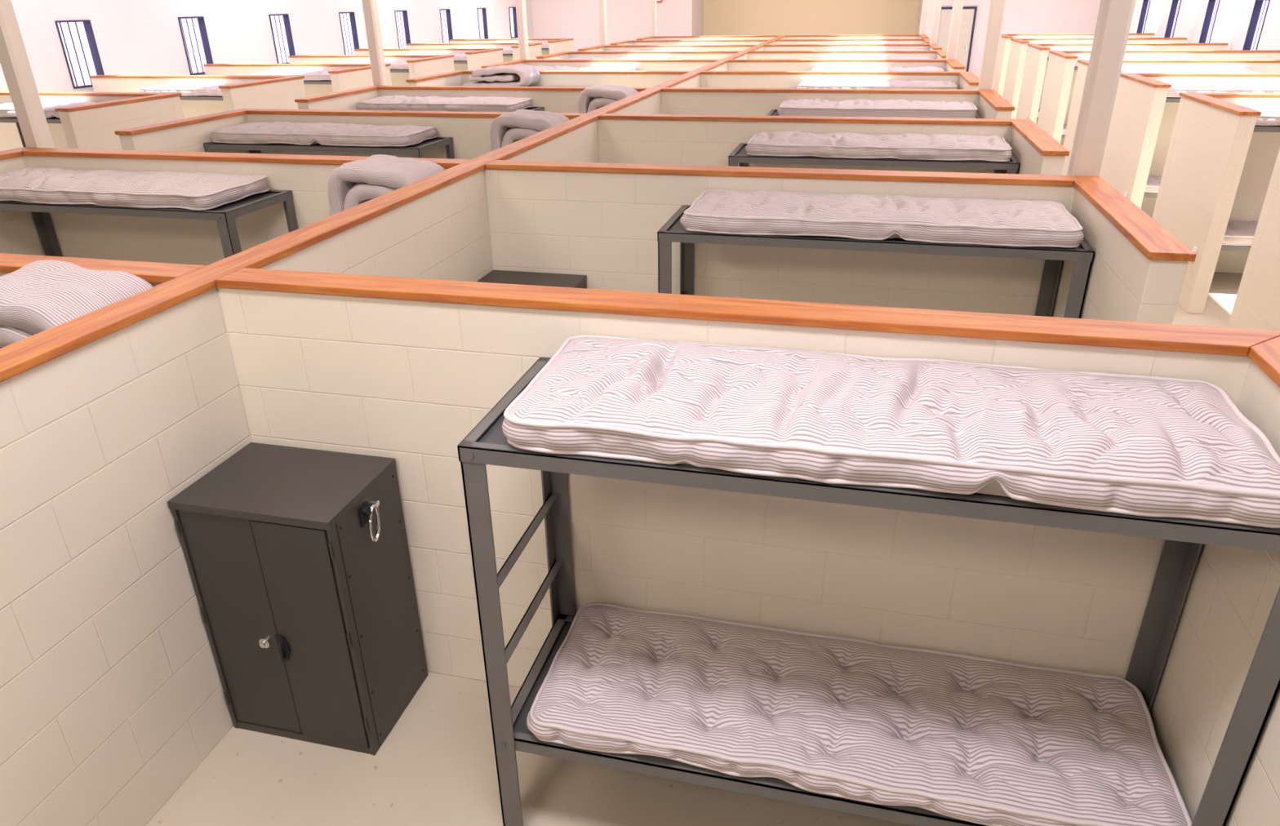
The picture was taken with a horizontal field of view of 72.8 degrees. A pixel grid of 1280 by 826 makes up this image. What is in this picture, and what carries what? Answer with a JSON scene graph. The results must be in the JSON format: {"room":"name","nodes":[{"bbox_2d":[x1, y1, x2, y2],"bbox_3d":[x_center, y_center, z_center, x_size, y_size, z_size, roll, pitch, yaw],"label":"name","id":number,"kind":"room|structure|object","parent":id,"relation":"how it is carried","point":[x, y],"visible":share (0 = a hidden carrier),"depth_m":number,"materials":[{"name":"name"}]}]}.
{"room":"prison interior","nodes":[
{"label":"prison interior","id":0,"kind":"room"},
{"bbox_2d":[0,91,184,151],"bbox_3d":[-6.748,-2.579,9.485,3.285,1.618,1.512,5,26,13],"label":"wall partition","id":1,"kind":"structure","parent":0,"point":[92,126],"depth_m":8.94,"materials":[{"name":"beige concrete"}]},
{"bbox_2d":[89,75,306,118],"bbox_3d":[-6.193,-3.552,11.511,3.285,1.618,1.512,5,26,13],"label":"wall partition","id":2,"kind":"structure","parent":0,"point":[248,91],"depth_m":11.55,"materials":[{"name":"beige concrete"}]},
{"bbox_2d":[0,0,533,92],"bbox_3d":[-7.572,-5.606,12.869,0.250,4.200,33.600,5,26,13],"label":"wall","id":3,"kind":"structure","parent":0,"point":[132,37],"depth_m":14.38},
{"bbox_2d":[54,19,104,88],"bbox_3d":[-7.818,-4.966,12.010,0.252,0.850,0.580,5,26,13],"label":"window","id":4,"kind":"structure","parent":3,"relation":"in","point":[77,37],"depth_m":12.06,"materials":[{"name":"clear glass"}]},
{"bbox_2d":[177,16,213,75],"bbox_3d":[-7.262,-5.939,14.036,0.252,0.850,0.580,5,26,13],"label":"window","id":5,"kind":"structure","parent":3,"relation":"in","point":[193,28],"depth_m":14.10,"materials":[{"name":"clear glass"}]},
{"bbox_2d":[268,13,295,63],"bbox_3d":[-6.707,-6.912,16.062,0.252,0.850,0.580,5,26,13],"label":"window","id":6,"kind":"structure","parent":3,"relation":"in","point":[280,24],"depth_m":16.15,"materials":[{"name":"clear glass"}]},
{"bbox_2d":[338,11,359,54],"bbox_3d":[-6.151,-7.885,18.087,0.252,0.850,0.580,5,26,13],"label":"window","id":7,"kind":"structure","parent":3,"relation":"in","point":[348,22],"depth_m":18.18,"materials":[{"name":"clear glass"}]},
{"bbox_2d":[394,9,410,48],"bbox_3d":[-5.595,-8.857,20.113,0.252,0.850,0.580,5,26,13],"label":"window","id":8,"kind":"structure","parent":3,"relation":"in","point":[401,16],"depth_m":20.22,"materials":[{"name":"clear glass"}]},
{"bbox_2d":[439,8,453,43],"bbox_3d":[-5.040,-9.830,22.139,0.252,0.850,0.580,5,26,13],"label":"window","id":9,"kind":"structure","parent":3,"relation":"in","point":[445,14],"depth_m":22.25,"materials":[{"name":"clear glass"}]},
{"bbox_2d":[476,8,488,39],"bbox_3d":[-4.484,-10.803,24.165,0.252,0.850,0.580,5,26,13],"label":"window","id":10,"kind":"structure","parent":3,"relation":"in","point":[482,13],"depth_m":24.30,"materials":[{"name":"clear glass"}]},
{"bbox_2d":[508,6,517,38],"bbox_3d":[-3.928,-11.776,26.191,0.252,0.850,0.580,5,26,13],"label":"window","id":11,"kind":"structure","parent":3,"relation":"in","point":[513,15],"depth_m":26.33,"materials":[{"name":"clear glass"}]},
{"bbox_2d":[203,63,391,97],"bbox_3d":[-5.637,-4.525,13.536,3.285,1.618,1.512,5,26,13],"label":"wall partition","id":12,"kind":"structure","parent":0,"point":[344,77],"depth_m":13.67,"materials":[{"name":"beige concrete"}]},
{"bbox_2d":[288,54,454,85],"bbox_3d":[-5.081,-5.498,15.562,3.285,1.618,1.512,5,26,13],"label":"wall partition","id":13,"kind":"structure","parent":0,"point":[419,65],"depth_m":15.62,"materials":[{"name":"beige concrete"}]},
{"bbox_2d":[0,35,786,825],"bbox_3d":[0.543,-3.315,10.778,0.150,1.618,24.910,5,26,13],"label":"wall","id":14,"kind":"structure","parent":0,"point":[112,695],"depth_m":2.72,"materials":[{"name":"beige concrete"}]},
{"bbox_2d":[354,48,503,71],"bbox_3d":[-4.526,-6.471,17.588,3.285,1.618,1.512,5,26,13],"label":"wall partition","id":15,"kind":"structure","parent":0,"point":[477,58],"depth_m":17.57,"materials":[{"name":"beige concrete"}]},
{"bbox_2d":[406,42,542,62],"bbox_3d":[-3.970,-7.444,19.614,3.285,1.618,1.512,5,26,13],"label":"wall partition","id":16,"kind":"structure","parent":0,"point":[535,48],"depth_m":19.73,"materials":[{"name":"beige concrete"}]},
{"bbox_2d":[449,38,573,55],"bbox_3d":[-3.414,-8.417,21.640,3.285,1.618,1.512,5,26,13],"label":"wall partition","id":17,"kind":"structure","parent":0,"point":[555,45],"depth_m":21.65,"materials":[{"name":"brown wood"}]},
{"bbox_2d":[114,108,1069,175],"bbox_3d":[-0.539,-1.421,6.835,6.690,1.618,1.512,5,26,13],"label":"wall","id":18,"kind":"structure","parent":0,"point":[699,140],"depth_m":6.94,"materials":[{"name":"beige concrete"}]},
{"bbox_2d":[0,146,1196,324],"bbox_3d":[-1.094,-0.448,4.809,6.690,1.618,1.512,5,26,13],"label":"wall","id":19,"kind":"structure","parent":0,"point":[602,222],"depth_m":4.87,"materials":[{"name":"beige concrete"}]},
{"bbox_2d":[531,0,703,51],"bbox_3d":[-0.801,-12.899,27.965,5.450,4.200,2.200,5,26,13],"label":"wall","id":20,"kind":"structure","parent":0,"point":[577,20],"depth_m":27.11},
{"bbox_2d":[0,253,1279,825],"bbox_3d":[-1.650,0.525,2.783,6.690,1.618,1.512,5,26,13],"label":"wall","id":21,"kind":"structure","parent":0,"point":[403,370],"depth_m":2.83,"materials":[{"name":"beige concrete"}]},
{"bbox_2d":[294,85,1014,119],"bbox_3d":[0.017,-2.394,8.861,6.690,1.618,1.512,5,26,13],"label":"wall","id":22,"kind":"structure","parent":0,"point":[989,104],"depth_m":8.96,"materials":[{"name":"beige concrete"}]},
{"bbox_2d":[405,70,979,89],"bbox_3d":[0.573,-3.367,10.886,6.690,1.618,1.512,5,26,13],"label":"wall","id":23,"kind":"structure","parent":0,"point":[722,79],"depth_m":11.01,"materials":[{"name":"beige concrete"}]},
{"bbox_2d":[145,271,1243,825],"bbox_3d":[0.974,-3.405,12.953,17.300,0.100,36.000,5,26,13],"label":"floor","id":24,"kind":"structure","parent":0,"point":[437,766],"depth_m":3.01,"materials":[{"name":"concrete"}]},
{"bbox_2d":[0,0,54,147],"bbox_3d":[-4.098,-2.259,5.713,0.132,4.200,0.132,5,26,13],"label":"column","id":25,"kind":"structure","parent":24,"relation":"on","point":[14,60],"depth_m":5.71,"materials":[{"name":"paint"}]},
{"bbox_2d":[0,116,61,146],"bbox_3d":[-6.178,-2.571,9.672,1.975,1.425,0.632,5,26,13],"label":"bunk bed","id":26,"kind":"object","parent":24,"relation":"on","point":[51,120],"visible":0.02,"depth_m":9.21,"materials":[{"name":"grey metal"}]},
{"bbox_2d":[0,101,96,118],"bbox_3d":[-6.158,-3.271,9.326,1.840,0.128,0.632,5,26,13],"label":"mattress","id":27,"kind":"object","parent":26,"relation":"on","point":[6,110],"visible":0.27,"depth_m":9.19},
{"bbox_2d":[0,189,297,257],"bbox_3d":[-3.171,-0.686,5.605,1.975,1.425,0.632,5,26,13],"label":"bunk bed","id":28,"kind":"object","parent":24,"relation":"on","point":[225,215],"visible":0.19,"depth_m":5.04,"materials":[{"name":"grey metal"}]},
{"bbox_2d":[0,166,269,210],"bbox_3d":[-3.217,-1.395,5.271,1.828,0.137,0.635,5,26,13],"label":"mattress","id":29,"kind":"object","parent":28,"relation":"on","point":[196,191],"visible":1,"depth_m":5.07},
{"bbox_2d":[179,95,223,100],"bbox_3d":[-5.622,-3.544,11.698,1.975,1.425,0.632,5,26,13],"label":"bunk bed","id":30,"kind":"object","parent":24,"relation":"on","point":[182,97],"visible":0.04,"depth_m":11.12,"materials":[{"name":"grey metal"}]},
{"bbox_2d":[138,82,235,96],"bbox_3d":[-5.601,-4.247,11.349,1.828,0.137,0.635,5,26,13],"label":"mattress","id":31,"kind":"object","parent":30,"relation":"on","point":[188,89],"visible":0.55,"depth_m":11.16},
{"bbox_2d":[167,442,427,755],"bbox_3d":[-1.190,0.683,3.160,0.617,0.996,0.461,5,26,13],"label":"locker","id":32,"kind":"object","parent":24,"relation":"on","point":[298,559],"visible":1,"depth_m":2.99,"materials":[{"name":"metal"}]},
{"bbox_2d":[303,80,331,84],"bbox_3d":[-5.066,-4.517,13.724,1.975,1.425,0.632,5,26,13],"label":"bunk bed","id":33,"kind":"object","parent":24,"relation":"on","point":[308,82],"visible":0.03,"depth_m":13.10,"materials":[{"name":"grey metal"}]},
{"bbox_2d":[251,69,333,80],"bbox_3d":[-5.041,-5.223,13.390,1.840,0.128,0.632,5,26,13],"label":"mattress","id":34,"kind":"object","parent":33,"relation":"on","point":[309,74],"visible":0.59,"depth_m":13.19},
{"bbox_2d":[203,137,454,159],"bbox_3d":[-2.616,-1.659,7.631,1.975,1.425,0.632,5,26,13],"label":"bunk bed","id":35,"kind":"object","parent":24,"relation":"on","point":[417,150],"visible":0.29,"depth_m":7.09,"materials":[{"name":"grey metal"}]},
{"bbox_2d":[208,120,435,146],"bbox_3d":[-2.663,-2.365,7.300,1.840,0.128,0.632,5,26,13],"label":"mattress","id":36,"kind":"object","parent":35,"relation":"on","point":[341,134],"visible":1,"depth_m":7.10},
{"bbox_2d":[361,0,387,85],"bbox_3d":[-2.986,-4.204,9.765,0.132,4.200,0.132,5,26,13],"label":"column","id":37,"kind":"structure","parent":24,"relation":"on","point":[370,7],"depth_m":9.73,"materials":[{"name":"paint"}]},
{"bbox_2d":[390,69,408,72],"bbox_3d":[-4.511,-5.490,15.750,1.975,1.425,0.632,5,26,13],"label":"bunk bed","id":38,"kind":"object","parent":24,"relation":"on","point":[391,70],"visible":0.02,"depth_m":15.09,"materials":[{"name":"grey metal"}]},
{"bbox_2d":[335,60,408,69],"bbox_3d":[-4.490,-6.193,15.401,1.828,0.137,0.635,5,26,13],"label":"mattress","id":39,"kind":"object","parent":38,"relation":"on","point":[402,64],"visible":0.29,"depth_m":15.12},
{"bbox_2d":[356,106,544,111],"bbox_3d":[-2.060,-2.631,9.657,1.975,1.425,0.632,5,26,13],"label":"bunk bed","id":40,"kind":"object","parent":24,"relation":"on","point":[536,108],"visible":0.04,"depth_m":9.35,"materials":[{"name":"grey metal"}]},
{"bbox_2d":[356,95,532,111],"bbox_3d":[-2.106,-3.341,9.323,1.828,0.137,0.635,5,26,13],"label":"mattress","id":41,"kind":"object","parent":40,"relation":"on","point":[433,103],"visible":0.94,"depth_m":9.12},
{"bbox_2d":[453,60,467,63],"bbox_3d":[-3.955,-6.463,17.776,1.975,1.425,0.632,5,26,13],"label":"bunk bed","id":42,"kind":"object","parent":24,"relation":"on","point":[455,61],"visible":0.02,"depth_m":17.10,"materials":[{"name":"grey metal"}]},
{"bbox_2d":[405,53,466,60],"bbox_3d":[-3.935,-7.163,17.430,1.840,0.128,0.632,5,26,13],"label":"mattress","id":43,"kind":"object","parent":42,"relation":"on","point":[458,56],"visible":0.34,"depth_m":17.21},
{"bbox_2d":[502,53,512,56],"bbox_3d":[-3.400,-7.436,19.802,1.975,1.425,0.632,5,26,13],"label":"bunk bed","id":44,"kind":"object","parent":24,"relation":"on","point":[504,55],"visible":0.02,"depth_m":19.10,"materials":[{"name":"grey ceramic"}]},
{"bbox_2d":[458,46,512,53],"bbox_3d":[-3.378,-8.139,19.452,1.828,0.137,0.635,5,26,13],"label":"mattress","id":45,"kind":"object","parent":44,"relation":"on","point":[506,50],"visible":0.15,"depth_m":19.10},
{"bbox_2d":[515,0,528,59],"bbox_3d":[-1.875,-6.150,13.816,0.132,4.200,0.132,5,26,13],"label":"column","id":46,"kind":"structure","parent":24,"relation":"on","point":[521,12],"depth_m":13.79,"materials":[{"name":"paint"}]},
{"bbox_2d":[477,270,586,288],"bbox_3d":[-0.634,-0.290,5.186,0.617,0.996,0.461,5,26,13],"label":"locker","id":47,"kind":"object","parent":24,"relation":"on","point":[561,280],"visible":0.06,"depth_m":5.06,"materials":[{"name":"metal"}]},
{"bbox_2d":[598,0,607,44],"bbox_3d":[-0.764,-8.096,17.868,0.132,4.200,0.132,5,26,13],"label":"column","id":48,"kind":"structure","parent":24,"relation":"on","point":[602,3],"depth_m":17.84,"materials":[{"name":"paint"}]},
{"bbox_2d":[650,0,657,35],"bbox_3d":[0.348,-10.042,21.920,0.132,4.200,0.132,5,26,13],"label":"column","id":49,"kind":"structure","parent":24,"relation":"on","point":[653,2],"depth_m":21.91,"materials":[{"name":"paint"}]},
{"bbox_2d":[457,357,1279,825],"bbox_3d":[0.573,0.686,2.591,1.975,1.425,0.632,5,26,13],"label":"bunk bed","id":50,"kind":"object","parent":24,"relation":"on","point":[486,443],"visible":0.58,"depth_m":2.37,"materials":[{"name":"grey metal"}]},
{"bbox_2d":[526,602,1191,825],"bbox_3d":[0.610,0.910,2.684,1.866,0.109,0.630,5,26,13],"label":"mattress","id":51,"kind":"object","parent":50,"relation":"on","point":[980,740],"visible":1,"depth_m":2.60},
{"bbox_2d":[502,334,1279,528],"bbox_3d":[0.586,-0.019,2.244,1.826,0.139,0.648,5,26,13],"label":"mattress","id":52,"kind":"object","parent":50,"relation":"on","point":[1135,445],"visible":1,"depth_m":2.09,"materials":[{"name":"fabric"}]},
{"bbox_2d":[728,142,1019,173],"bbox_3d":[1.684,-1.259,6.643,1.975,1.425,0.632,5,26,13],"label":"bunk bed","id":53,"kind":"object","parent":24,"relation":"on","point":[740,155],"visible":0.23,"depth_m":6.09,"materials":[{"name":"grey metal"}]},
{"bbox_2d":[745,130,1012,161],"bbox_3d":[1.705,-1.963,6.294,1.828,0.137,0.635,5,26,13],"label":"mattress","id":54,"kind":"object","parent":53,"relation":"on","point":[945,147],"visible":1,"depth_m":6.10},
{"bbox_2d":[766,109,982,118],"bbox_3d":[2.240,-2.232,8.669,1.975,1.425,0.632,5,26,13],"label":"bunk bed","id":55,"kind":"object","parent":24,"relation":"on","point":[773,112],"visible":0.11,"depth_m":8.56,"materials":[{"name":"grey metal"}]},
{"bbox_2d":[777,97,977,118],"bbox_3d":[2.265,-2.938,8.335,1.840,0.128,0.632,5,26,13],"label":"mattress","id":56,"kind":"object","parent":55,"relation":"on","point":[900,108],"visible":0.93,"depth_m":8.13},
{"bbox_2d":[657,204,1094,318],"bbox_3d":[1.129,-0.286,4.617,1.975,1.425,0.632,5,26,13],"label":"bunk bed","id":57,"kind":"object","parent":24,"relation":"on","point":[673,230],"visible":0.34,"depth_m":4.11,"materials":[{"name":"grey metal"}]},
{"bbox_2d":[680,189,1084,247],"bbox_3d":[1.148,-0.986,4.271,1.840,0.128,0.632,5,26,13],"label":"mattress","id":58,"kind":"object","parent":57,"relation":"on","point":[977,221],"visible":1,"depth_m":4.09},
{"bbox_2d":[919,0,929,34],"bbox_3d":[6.715,-9.450,20.457,0.132,4.200,0.132,5,26,13],"label":"column","id":59,"kind":"structure","parent":24,"relation":"on","point":[926,2],"depth_m":20.45,"materials":[{"name":"paint"}]},
{"bbox_2d":[929,0,942,44],"bbox_3d":[5.604,-7.505,16.405,0.132,4.200,0.132,5,26,13],"label":"column","id":60,"kind":"structure","parent":24,"relation":"on","point":[938,3],"depth_m":16.40,"materials":[{"name":"paint"}]},
{"bbox_2d":[946,0,964,59],"bbox_3d":[4.492,-5.559,12.354,0.132,4.200,0.132,5,26,13],"label":"column","id":61,"kind":"structure","parent":24,"relation":"on","point":[957,5],"depth_m":12.34,"materials":[{"name":"paint"}]},
{"bbox_2d":[977,0,1006,89],"bbox_3d":[3.381,-3.613,8.302,0.132,4.200,0.132,5,26,13],"label":"column","id":62,"kind":"structure","parent":24,"relation":"on","point":[997,7],"depth_m":8.29,"materials":[{"name":"paint"}]},
{"bbox_2d":[1061,66,1077,137],"bbox_3d":[7.603,-4.741,13.758,1.975,1.425,0.632,5,26,13],"label":"bunk bed","id":63,"kind":"object","parent":24,"relation":"on","point":[1075,67],"visible":0.02,"depth_m":13.58,"materials":[{"name":"grey metal"}]},
{"bbox_2d":[1074,56,1194,66],"bbox_3d":[7.562,-5.453,13.439,1.840,0.128,0.632,5,26,13],"label":"mattress","id":64,"kind":"object","parent":63,"relation":"on","point":[1085,57],"visible":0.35,"depth_m":13.28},
{"bbox_2d":[1066,0,1135,176],"bbox_3d":[2.270,-1.667,4.250,0.132,4.200,0.132,5,26,13],"label":"column","id":65,"kind":"structure","parent":24,"relation":"on","point":[1114,18],"depth_m":4.23,"materials":[{"name":"paint"}]},
{"bbox_2d":[1143,97,1180,197],"bbox_3d":[6.492,-2.796,9.706,1.975,1.425,0.632,5,26,13],"label":"bunk bed","id":66,"kind":"object","parent":24,"relation":"on","point":[1168,99],"visible":0.02,"depth_m":9.32,"materials":[{"name":"grey metal"}]},
{"bbox_2d":[1144,175,1161,193],"bbox_3d":[6.463,-2.590,9.807,1.828,0.137,0.635,5,26,13],"label":"mattress","id":67,"kind":"object","parent":66,"relation":"on","point":[1153,184],"visible":0.13,"depth_m":9.74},
{"bbox_2d":[1165,81,1279,97],"bbox_3d":[6.444,-3.502,9.375,1.840,0.128,0.632,5,26,13],"label":"mattress","id":68,"kind":"object","parent":66,"relation":"on","point":[1176,87],"visible":0.67,"depth_m":9.23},
{"bbox_2d":[1220,125,1279,251],"bbox_3d":[5.936,-1.823,7.680,1.975,1.425,0.632,5,26,13],"label":"bunk bed","id":69,"kind":"object","parent":24,"relation":"on","point":[1257,128],"visible":0.04,"depth_m":7.28,"materials":[{"name":"grey metal"}]},
{"bbox_2d":[1222,219,1257,245],"bbox_3d":[5.906,-1.614,7.784,1.840,0.128,0.632,5,26,13],"label":"mattress","id":70,"kind":"object","parent":69,"relation":"on","point":[1237,233],"visible":0.34,"depth_m":7.70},
{"bbox_2d":[1241,104,1279,125],"bbox_3d":[5.890,-2.532,7.346,1.828,0.137,0.635,5,26,13],"label":"mattress","id":71,"kind":"object","parent":69,"relation":"on","point":[1270,116],"visible":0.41,"depth_m":7.26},
{"label":"bunk bed","id":72,"kind":"object","parent":24,"relation":"on","visible":0},
{"bbox_2d":[1047,48,1149,57],"bbox_3d":[8.113,-6.424,15.450,1.828,0.137,0.635,5,26,13],"label":"mattress","id":73,"kind":"object","parent":72,"relation":"on","point":[1062,49],"visible":0.27,"depth_m":15.38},
{"bbox_3d":[2.796,-3.205,10.695,1.975,1.425,0.632,5,26,13],"label":"bunk bed","id":74,"kind":"object","parent":24,"relation":"on","visible":0},
{"bbox_2d":[797,79,957,88],"bbox_3d":[2.817,-3.908,10.345,1.828,0.137,0.635,5,26,13],"label":"mattress","id":75,"kind":"object","parent":74,"relation":"on","point":[828,83],"visible":0.82,"depth_m":10.16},
{"bbox_3d":[3.351,-4.178,12.721,1.975,1.425,0.632,5,26,13],"label":"bunk bed","id":76,"kind":"object","parent":24,"relation":"on","visible":0},
{"bbox_2d":[811,66,943,71],"bbox_3d":[3.371,-4.878,12.374,1.840,0.128,0.632,5,26,13],"label":"mattress","id":77,"kind":"object","parent":76,"relation":"on","point":[824,68],"visible":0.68,"depth_m":12.22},
{"bbox_3d":[3.907,-5.151,14.746,1.975,1.425,0.632,5,26,13],"label":"bunk bed","id":78,"kind":"object","parent":24,"relation":"on","visible":0},
{"bbox_2d":[822,55,933,59],"bbox_3d":[3.928,-5.854,14.397,1.828,0.137,0.635,5,26,13],"label":"mattress","id":79,"kind":"object","parent":78,"relation":"on","point":[842,57],"visible":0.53,"depth_m":14.27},
{"bbox_3d":[4.463,-6.124,16.772,1.975,1.425,0.631,5,26,13],"label":"bunk bed","id":80,"kind":"object","parent":24,"relation":"on","visible":0},
{"bbox_2d":[831,48,926,50],"bbox_3d":[4.488,-6.830,16.438,1.840,0.128,0.632,5,26,13],"label":"mattress","id":81,"kind":"object","parent":80,"relation":"on","point":[890,49],"visible":0.31,"depth_m":16.38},
{"label":"bunk bed","id":82,"kind":"object","parent":24,"relation":"on","visible":0},
{"bbox_2d":[462,63,539,86],"bbox_3d":[-1.812,-4.408,11.385,0.890,0.299,0.570,5,26,13],"label":"mattress","id":83,"kind":"object","parent":82,"relation":"on","point":[520,74],"visible":0.93,"depth_m":11.17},
{"label":"bunk bed","id":84,"kind":"object","parent":24,"relation":"on","visible":0},
{"bbox_2d":[534,65,635,71],"bbox_3d":[-0.995,-5.287,13.374,1.828,0.137,0.635,5,26,13],"label":"mattress","id":85,"kind":"object","parent":84,"relation":"on","point":[540,67],"visible":0.51,"depth_m":13.19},
{"label":"bunk bed","id":86,"kind":"object","parent":24,"relation":"on","visible":0},
{"bbox_2d":[564,56,667,59],"bbox_3d":[-0.440,-6.256,15.403,1.840,0.128,0.632,5,26,13],"label":"mattress","id":87,"kind":"object","parent":86,"relation":"on","point":[587,57],"visible":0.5,"depth_m":15.26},
{"label":"bunk bed","id":88,"kind":"object","parent":24,"relation":"on","visible":0},
{"bbox_2d":[606,48,692,51],"bbox_3d":[0.117,-7.232,17.426,1.828,0.137,0.635,5,26,13],"label":"mattress","id":89,"kind":"object","parent":88,"relation":"on","point":[619,50],"visible":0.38,"depth_m":17.33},
{"label":"bunk bed","id":90,"kind":"object","parent":24,"relation":"on","visible":0},
{"bbox_2d":[1120,66,1257,73],"bbox_3d":[7.001,-4.478,11.398,1.828,0.137,0.635,5,26,13],"label":"mattress","id":91,"kind":"object","parent":90,"relation":"on","point":[1127,69],"visible":0.49,"depth_m":11.22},
{"label":"locker","id":92,"kind":"object","parent":24,"relation":"on","visible":0},
{"bbox_2d":[0,259,153,348],"bbox_3d":[-1.979,-0.153,2.993,0.692,0.670,0.421,5,26,13],"label":"mattress","id":93,"kind":"object","parent":92,"relation":"on","point":[38,296],"visible":0.13,"depth_m":2.79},
{"label":"locker","id":94,"kind":"object","parent":24,"relation":"on","visible":0},
{"bbox_2d":[327,154,445,216],"bbox_3d":[-1.423,-1.126,5.019,0.692,0.670,0.421,5,26,13],"label":"mattress","id":95,"kind":"object","parent":94,"relation":"on","point":[354,183],"visible":0.16,"depth_m":4.78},
{"label":"locker","id":96,"kind":"object","parent":24,"relation":"on","visible":0},
{"bbox_2d":[490,109,569,151],"bbox_3d":[-0.868,-2.099,7.045,0.692,0.670,0.421,5,26,13],"label":"mattress","id":97,"kind":"object","parent":96,"relation":"on","point":[508,128],"visible":0.16,"depth_m":6.80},
{"label":"locker","id":98,"kind":"object","parent":24,"relation":"on","visible":0},
{"bbox_2d":[578,84,638,113],"bbox_3d":[-0.312,-3.072,9.071,0.692,0.670,0.421,5,26,13],"label":"mattress","id":99,"kind":"object","parent":98,"relation":"on","point":[592,98],"visible":0.14,"depth_m":8.83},
{"bbox_2d":[481,59,965,71],"bbox_3d":[1.128,-4.340,12.912,6.690,1.618,1.512,5,26,13],"label":"wall","id":100,"kind":"structure","parent":0,"point":[733,64],"depth_m":13.05,"materials":[{"name":"beige brick"}]},
{"bbox_2d":[536,50,946,59],"bbox_3d":[1.684,-5.312,14.938,6.690,1.618,1.512,5,26,13],"label":"wall","id":101,"kind":"structure","parent":0,"point":[752,55],"depth_m":15.07,"materials":[{"name":"beige brick"}]},
{"bbox_2d":[577,44,942,51],"bbox_3d":[2.240,-6.285,16.964,6.690,1.618,1.512,5,26,13],"label":"wall","id":102,"kind":"structure","parent":0,"point":[769,46],"depth_m":17.11,"materials":[{"name":"beige brick"}]},
{"bbox_2d":[609,38,929,44],"bbox_3d":[2.796,-7.258,18.990,6.690,1.618,1.512,5,26,13],"label":"wall","id":103,"kind":"structure","parent":0,"point":[921,41],"depth_m":19.13,"materials":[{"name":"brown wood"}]},
{"bbox_2d":[635,34,928,39],"bbox_3d":[3.351,-8.231,21.016,6.690,1.618,1.512,5,26,13],"label":"wall","id":104,"kind":"structure","parent":0,"point":[874,36],"depth_m":21.15,"materials":[{"name":"beige brick"}]},
{"bbox_2d":[702,0,919,35],"bbox_3d":[5.336,-12.771,27.485,6.700,4.200,0.200,5,26,13],"label":"wall","id":105,"kind":"structure","parent":0,"point":[721,17],"depth_m":27.48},
{"bbox_2d":[915,0,1100,78],"bbox_3d":[10.847,-11.817,25.289,5.150,4.200,2.200,5,26,13],"label":"wall","id":106,"kind":"structure","parent":0,"point":[1021,16],"depth_m":24.34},
{"bbox_2d":[937,6,977,71],"bbox_3d":[9.039,-10.553,25.081,1.020,2.150,0.090,5,26,13],"label":"door","id":107,"kind":"structure","parent":106,"relation":"in","point":[968,15],"depth_m":24.89,"materials":[{"name":"paint"}]},
{"bbox_2d":[993,32,1155,96],"bbox_3d":[9.695,-7.576,19.419,3.285,1.618,1.512,5,26,13],"label":"wall partition","id":108,"kind":"structure","parent":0,"point":[1004,50],"depth_m":19.36,"materials":[{"name":"beige brick"}]},
{"bbox_2d":[1002,37,1187,119],"bbox_3d":[9.139,-6.603,17.393,3.285,1.618,1.512,5,26,13],"label":"wall partition","id":109,"kind":"structure","parent":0,"point":[1018,48],"depth_m":17.39,"materials":[{"name":"beige brick"}]},
{"bbox_2d":[1016,42,1228,124],"bbox_3d":[8.583,-5.630,15.367,3.285,1.618,1.512,5,26,13],"label":"wall partition","id":110,"kind":"structure","parent":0,"point":[1036,61],"depth_m":15.42,"materials":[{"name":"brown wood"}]},
{"bbox_2d":[1037,49,1279,145],"bbox_3d":[8.028,-4.657,13.341,3.285,1.618,1.512,5,26,13],"label":"wall partition","id":111,"kind":"structure","parent":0,"point":[1060,75],"depth_m":13.40,"materials":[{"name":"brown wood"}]},
{"bbox_2d":[1062,59,1279,175],"bbox_3d":[7.472,-3.684,11.316,3.285,1.618,1.512,5,26,13],"label":"wall partition","id":112,"kind":"structure","parent":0,"point":[1261,66],"depth_m":11.66,"materials":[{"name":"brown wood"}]},
{"bbox_2d":[1099,72,1279,217],"bbox_3d":[6.916,-2.711,9.290,3.285,1.618,1.512,5,26,13],"label":"wall partition","id":113,"kind":"structure","parent":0,"point":[1142,122],"depth_m":9.56,"materials":[{"name":"beige brick"}]},
{"bbox_2d":[1128,0,1279,49],"bbox_3d":[8.880,-4.078,9.090,0.250,4.200,33.600,5,26,13],"label":"wall","id":114,"kind":"structure","parent":0,"point":[1233,18],"depth_m":15.90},
{"bbox_2d":[1136,0,1151,33],"bbox_3d":[11.947,-9.278,20.390,0.252,0.850,0.580,5,26,13],"label":"window","id":115,"kind":"structure","parent":114,"relation":"in","point":[1145,6],"depth_m":20.60,"materials":[{"name":"clear glass"}]},
{"bbox_2d":[1164,0,1181,37],"bbox_3d":[11.392,-8.305,18.364,0.252,0.850,0.580,5,26,13],"label":"window","id":116,"kind":"structure","parent":114,"relation":"in","point":[1175,8],"depth_m":18.56,"materials":[{"name":"clear glass"}]},
{"bbox_2d":[1198,0,1220,43],"bbox_3d":[10.836,-7.332,16.339,0.252,0.850,0.580,5,26,13],"label":"window","id":117,"kind":"structure","parent":114,"relation":"in","point":[1213,5],"depth_m":16.53,"materials":[{"name":"clear glass"}]},
{"bbox_2d":[1242,0,1270,49],"bbox_3d":[10.280,-6.359,14.313,0.252,0.850,0.580,5,26,13],"label":"window","id":118,"kind":"structure","parent":114,"relation":"in","point":[1259,12],"depth_m":14.49,"materials":[{"name":"clear glass"}]},
{"bbox_2d":[1151,92,1279,314],"bbox_3d":[6.361,-1.738,7.264,3.285,1.618,1.512,5,26,13],"label":"wall partition","id":119,"kind":"structure","parent":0,"point":[1217,170],"depth_m":7.45,"materials":[{"name":"beige brick"}]},
{"bbox_2d":[1227,148,1279,330],"bbox_3d":[5.805,-0.766,5.238,3.285,1.618,1.512,5,26,13],"label":"wall partition","id":120,"kind":"structure","parent":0,"point":[1256,305],"depth_m":6.04,"materials":[{"name":"beige brick"}]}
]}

